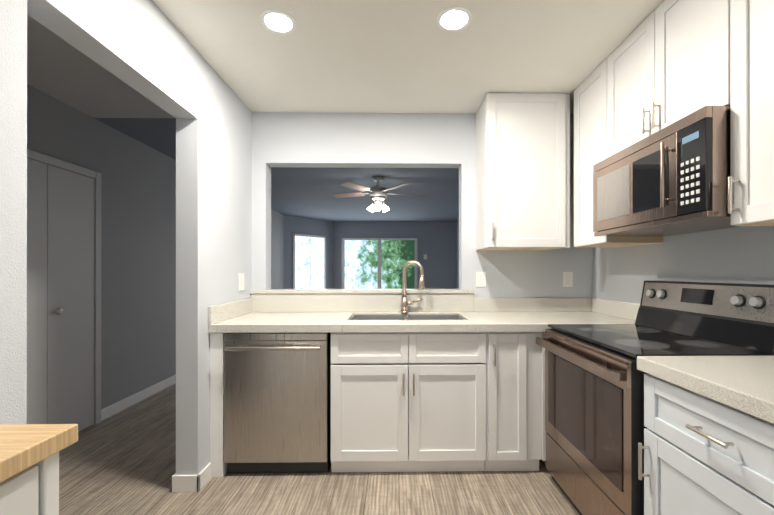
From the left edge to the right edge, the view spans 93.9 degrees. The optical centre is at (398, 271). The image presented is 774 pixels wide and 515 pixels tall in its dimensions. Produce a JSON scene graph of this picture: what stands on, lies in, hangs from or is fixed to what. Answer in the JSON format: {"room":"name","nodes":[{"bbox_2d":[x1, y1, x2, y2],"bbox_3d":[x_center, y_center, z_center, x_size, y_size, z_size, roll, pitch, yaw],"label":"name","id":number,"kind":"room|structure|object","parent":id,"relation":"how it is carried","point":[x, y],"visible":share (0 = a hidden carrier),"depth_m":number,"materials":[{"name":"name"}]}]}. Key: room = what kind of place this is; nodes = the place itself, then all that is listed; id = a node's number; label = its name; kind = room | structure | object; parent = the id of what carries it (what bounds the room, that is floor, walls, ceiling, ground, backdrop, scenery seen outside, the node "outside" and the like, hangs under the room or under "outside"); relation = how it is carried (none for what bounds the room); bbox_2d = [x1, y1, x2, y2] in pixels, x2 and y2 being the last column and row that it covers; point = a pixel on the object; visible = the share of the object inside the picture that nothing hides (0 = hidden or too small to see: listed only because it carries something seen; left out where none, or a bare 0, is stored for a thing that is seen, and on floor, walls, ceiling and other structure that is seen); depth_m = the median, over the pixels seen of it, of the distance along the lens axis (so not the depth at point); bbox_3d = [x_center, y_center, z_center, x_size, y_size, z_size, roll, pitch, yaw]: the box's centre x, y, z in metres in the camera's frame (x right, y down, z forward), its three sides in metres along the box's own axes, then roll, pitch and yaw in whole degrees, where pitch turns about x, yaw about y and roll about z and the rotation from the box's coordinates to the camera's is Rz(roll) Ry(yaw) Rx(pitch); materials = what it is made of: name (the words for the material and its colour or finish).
{"room":"kitchen","nodes":[
{"label":"kitchen","id":0,"kind":"room"},
{"bbox_2d":[0,0,251,474],"bbox_3d":[-1.146,-0.002,0.465,0.120,2.420,4.800,0,0,-1],"label":"wall","id":1,"kind":"structure","parent":0,"point":[232,150],"depth_m":1.93,"materials":[{"name":"paint"}]},
{"bbox_2d":[172,463,210,491],"bbox_3d":[-1.226,1.165,2.418,0.044,0.090,0.889,0,0,-1],"label":"baseboard","id":2,"kind":"structure","parent":1,"relation":"attached to","point":[191,483],"depth_m":1.97,"materials":[{"name":"white wood"}]},
{"bbox_2d":[239,273,243,290],"bbox_3d":[-1.113,0.075,2.556,0.010,0.120,0.080,0,0,-1],"label":"light switch","id":3,"kind":"object","parent":1,"relation":"attached to","point":[241,281],"visible":1,"depth_m":2.55,"materials":[{"name":"white plastic"}]},
{"bbox_2d":[27,84,458,431],"bbox_3d":[-0.469,0.001,3.495,4.140,2.420,10.840,0,0,-1],"label":"wall","id":4,"kind":"structure","parent":0,"point":[138,266],"depth_m":3.39,"materials":[{"name":"paint"}]},
{"bbox_2d":[27,149,100,431],"bbox_3d":[-2.373,0.213,2.458,0.061,1.995,0.890,0,0,-1],"label":"closet door","id":5,"kind":"structure","parent":4,"relation":"in","point":[63,294],"depth_m":2.58,"materials":[{"name":"grey paint"}]},
{"bbox_2d":[101,374,175,420],"bbox_3d":[-2.438,1.168,5.336,0.014,0.090,4.860,0,0,-1],"label":"baseboard","id":6,"kind":"structure","parent":4,"relation":"attached to","point":[106,412],"depth_m":3.30,"materials":[{"name":"white wood"}]},
{"bbox_2d":[293,233,325,288],"bbox_3d":[-2.033,-0.084,8.271,0.022,1.500,0.890,0,0,41],"label":"window","id":7,"kind":"structure","parent":4,"relation":"in","point":[309,261],"depth_m":8.25,"materials":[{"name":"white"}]},
{"bbox_2d":[342,238,417,288],"bbox_3d":[-0.463,0.207,8.776,1.840,2.020,0.035,0,0,-1],"label":"sliding door","id":8,"kind":"structure","parent":4,"relation":"in","point":[373,263],"depth_m":8.79,"materials":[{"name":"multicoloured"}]},
{"bbox_2d":[59,383,579,514],"bbox_3d":[-0.944,1.241,3.487,5.350,0.060,10.900,0,0,-1],"label":"floor","id":9,"kind":"structure","parent":0,"point":[122,462],"depth_m":2.02,"materials":[{"name":"brown wood"}]},
{"bbox_2d":[0,424,77,514],"bbox_3d":[-0.857,0.758,0.034,0.439,0.900,1.390,0,0,-1],"label":"cart","id":10,"kind":"object","parent":9,"relation":"on","point":[29,469],"visible":1,"depth_m":0.67,"materials":[{"name":"white"}]},
{"bbox_2d":[210,333,226,476],"bbox_3d":[-1.074,0.786,2.431,0.076,0.848,0.626,0,0,-1],"label":"end panel","id":11,"kind":"object","parent":9,"relation":"on","point":[218,467],"visible":0.27,"depth_m":2.12,"materials":[{"name":"white wood"}]},
{"bbox_2d":[224,333,330,472],"bbox_3d":[-0.727,0.785,2.401,0.602,0.843,0.674,0,0,-1],"label":"dishwasher","id":12,"kind":"object","parent":9,"relation":"on","point":[277,402],"visible":0.9,"depth_m":2.12,"materials":[{"name":"silver metal"}]},
{"bbox_2d":[331,332,485,471],"bbox_3d":[0.054,0.786,2.426,0.925,0.848,0.666,0,0,-1],"label":"base cabinet","id":13,"kind":"object","parent":9,"relation":"on","point":[396,408],"visible":1,"depth_m":2.14,"materials":[{"name":"white wood"}]},
{"bbox_2d":[208,293,639,332],"bbox_3d":[0.191,0.265,2.433,2.606,0.190,0.658,0,0,-1],"label":"countertop","id":14,"kind":"structure","parent":13,"relation":"on","point":[262,313],"depth_m":2.53,"materials":[{"name":"stone"}]},
{"bbox_2d":[349,314,465,356],"bbox_3d":[0.056,0.436,2.492,0.776,0.228,0.376,0,0,-1],"label":"sink","id":15,"kind":"object","parent":14,"relation":"in","point":[410,317],"visible":0.12,"depth_m":2.67,"materials":[{"name":"silver metal"}]},
{"bbox_2d":[400,260,424,312],"bbox_3d":[0.102,0.115,2.684,0.185,0.390,0.064,0,0,13],"label":"faucet","id":16,"kind":"object","parent":14,"relation":"on","point":[404,307],"visible":1,"depth_m":2.68,"materials":[{"name":"silver metal"}]},
{"bbox_2d":[485,332,540,470],"bbox_3d":[0.684,0.786,2.435,0.329,0.848,0.666,0,0,-1],"label":"base cabinet","id":17,"kind":"object","parent":9,"relation":"on","point":[513,401],"visible":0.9,"depth_m":2.15,"materials":[{"name":"white wood"}]},
{"bbox_2d":[541,332,545,463],"bbox_3d":[1.172,0.786,2.462,0.644,0.848,0.626,0,0,-1],"label":"base cabinet","id":18,"kind":"object","parent":9,"relation":"on","point":[543,444],"visible":0.04,"depth_m":2.15,"materials":[{"name":"white wood"}]},
{"bbox_2d":[536,281,773,514],"bbox_3d":[1.148,0.630,1.722,0.709,1.151,0.766,0,0,-1],"label":"stove","id":19,"kind":"object","parent":9,"relation":"on","point":[595,427],"visible":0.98,"depth_m":1.59,"materials":[{"name":"silver metal"}]},
{"bbox_2d":[638,374,773,514],"bbox_3d":[1.184,0.785,1.016,0.661,0.848,0.598,0,0,-1],"label":"base cabinet","id":20,"kind":"object","parent":9,"relation":"on","point":[703,455],"visible":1,"depth_m":1.07,"materials":[{"name":"white wood"}]},
{"bbox_2d":[628,321,773,423],"bbox_3d":[1.201,0.280,0.396,0.643,0.155,1.855,0,0,-1],"label":"countertop","id":21,"kind":"structure","parent":20,"relation":"on","point":[744,384],"depth_m":1.08,"materials":[{"name":"stone"}]},
{"bbox_2d":[27,0,663,221],"bbox_3d":[-1.008,-1.234,3.489,5.220,0.050,10.840,0,0,-1],"label":"ceiling","id":22,"kind":"structure","parent":0,"point":[368,56],"depth_m":2.13,"materials":[{"name":"paint"}]},
{"bbox_2d":[260,9,296,33],"bbox_3d":[-0.584,-1.207,1.754,0.170,0.006,0.170,0,0,-1],"label":"recessed light","id":23,"kind":"object","parent":22,"relation":"in","point":[277,21],"visible":1,"depth_m":1.75,"materials":[{"name":"white plastic"}]},
{"bbox_2d":[332,176,420,212],"bbox_3d":[-0.264,-0.983,4.689,1.236,0.447,1.181,0,0,-1],"label":"ceiling fan","id":24,"kind":"object","parent":22,"relation":"hanging from","point":[378,194],"visible":1,"depth_m":4.58,"materials":[{"name":"silver metal"}]},
{"bbox_2d":[436,6,471,31],"bbox_3d":[0.266,-1.207,1.736,0.170,0.006,0.170,0,0,-1],"label":"recessed light","id":25,"kind":"object","parent":22,"relation":"in","point":[453,19],"visible":1,"depth_m":1.73,"materials":[{"name":"white plastic"}]},
{"bbox_2d":[252,112,591,297],"bbox_3d":[0.186,0.001,2.824,2.610,2.420,0.120,0,0,-1],"label":"wall","id":26,"kind":"structure","parent":0,"point":[279,139],"depth_m":2.77,"materials":[{"name":"paint"}]},
{"bbox_2d":[250,289,473,293],"bbox_3d":[-0.273,0.156,2.817,1.688,0.028,0.182,0,0,-1],"label":"sill","id":27,"kind":"structure","parent":26,"relation":"attached to","point":[342,291],"depth_m":2.73,"materials":[{"name":"stone"}]},
{"bbox_2d":[476,272,485,286],"bbox_3d":[0.629,0.063,2.765,0.075,0.115,0.009,0,0,-1],"label":"electrical outlet","id":28,"kind":"object","parent":26,"relation":"attached to","point":[480,279],"visible":1,"depth_m":2.76,"materials":[{"name":"white plastic"}]},
{"bbox_2d":[476,93,569,249],"bbox_3d":[0.881,-0.684,2.590,0.575,1.048,0.366,0,0,-1],"label":"upper cabinet","id":29,"kind":"object","parent":26,"relation":"attached to","point":[522,171],"visible":1,"depth_m":2.45,"materials":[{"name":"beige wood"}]},
{"bbox_2d":[563,272,572,286],"bbox_3d":[1.299,0.063,2.774,0.075,0.115,0.009,0,0,-1],"label":"electrical outlet","id":30,"kind":"object","parent":26,"relation":"attached to","point":[567,279],"visible":1,"depth_m":2.77,"materials":[{"name":"white plastic"}]},
{"bbox_2d":[592,226,773,303],"bbox_3d":[1.584,-0.002,0.504,0.120,2.420,4.800,0,0,-1],"label":"wall","id":31,"kind":"structure","parent":0,"point":[743,254],"depth_m":1.88,"materials":[{"name":"paint"}]},
{"bbox_2d":[574,59,662,247],"bbox_3d":[1.336,-0.684,2.248,0.323,1.048,0.403,0,0,-1],"label":"upper cabinet","id":32,"kind":"object","parent":31,"relation":"attached to","point":[590,121],"visible":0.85,"depth_m":2.24,"materials":[{"name":"beige wood"}]},
{"bbox_2d":[607,0,729,157],"bbox_3d":[1.325,-0.904,1.673,0.361,0.609,0.742,0,0,-1],"label":"upper cabinet","id":33,"kind":"object","parent":31,"relation":"attached to","point":[668,62],"visible":0.69,"depth_m":1.60,"materials":[{"name":"beige wood"}]},
{"bbox_2d":[593,106,740,236],"bbox_3d":[1.280,-0.396,1.670,0.446,0.400,0.734,0,0,-1],"label":"over-the-range microwave","id":34,"kind":"object","parent":33,"relation":"attached to","point":[671,180],"visible":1,"depth_m":1.48,"materials":[{"name":"silver metal"}]},
{"bbox_2d":[728,0,773,225],"bbox_3d":[1.333,-0.685,1.075,0.361,1.048,0.448,0,0,-1],"label":"upper cabinet","id":35,"kind":"object","parent":31,"relation":"attached to","point":[751,190],"visible":0.98,"depth_m":1.23,"materials":[{"name":"beige wood"}]}
]}

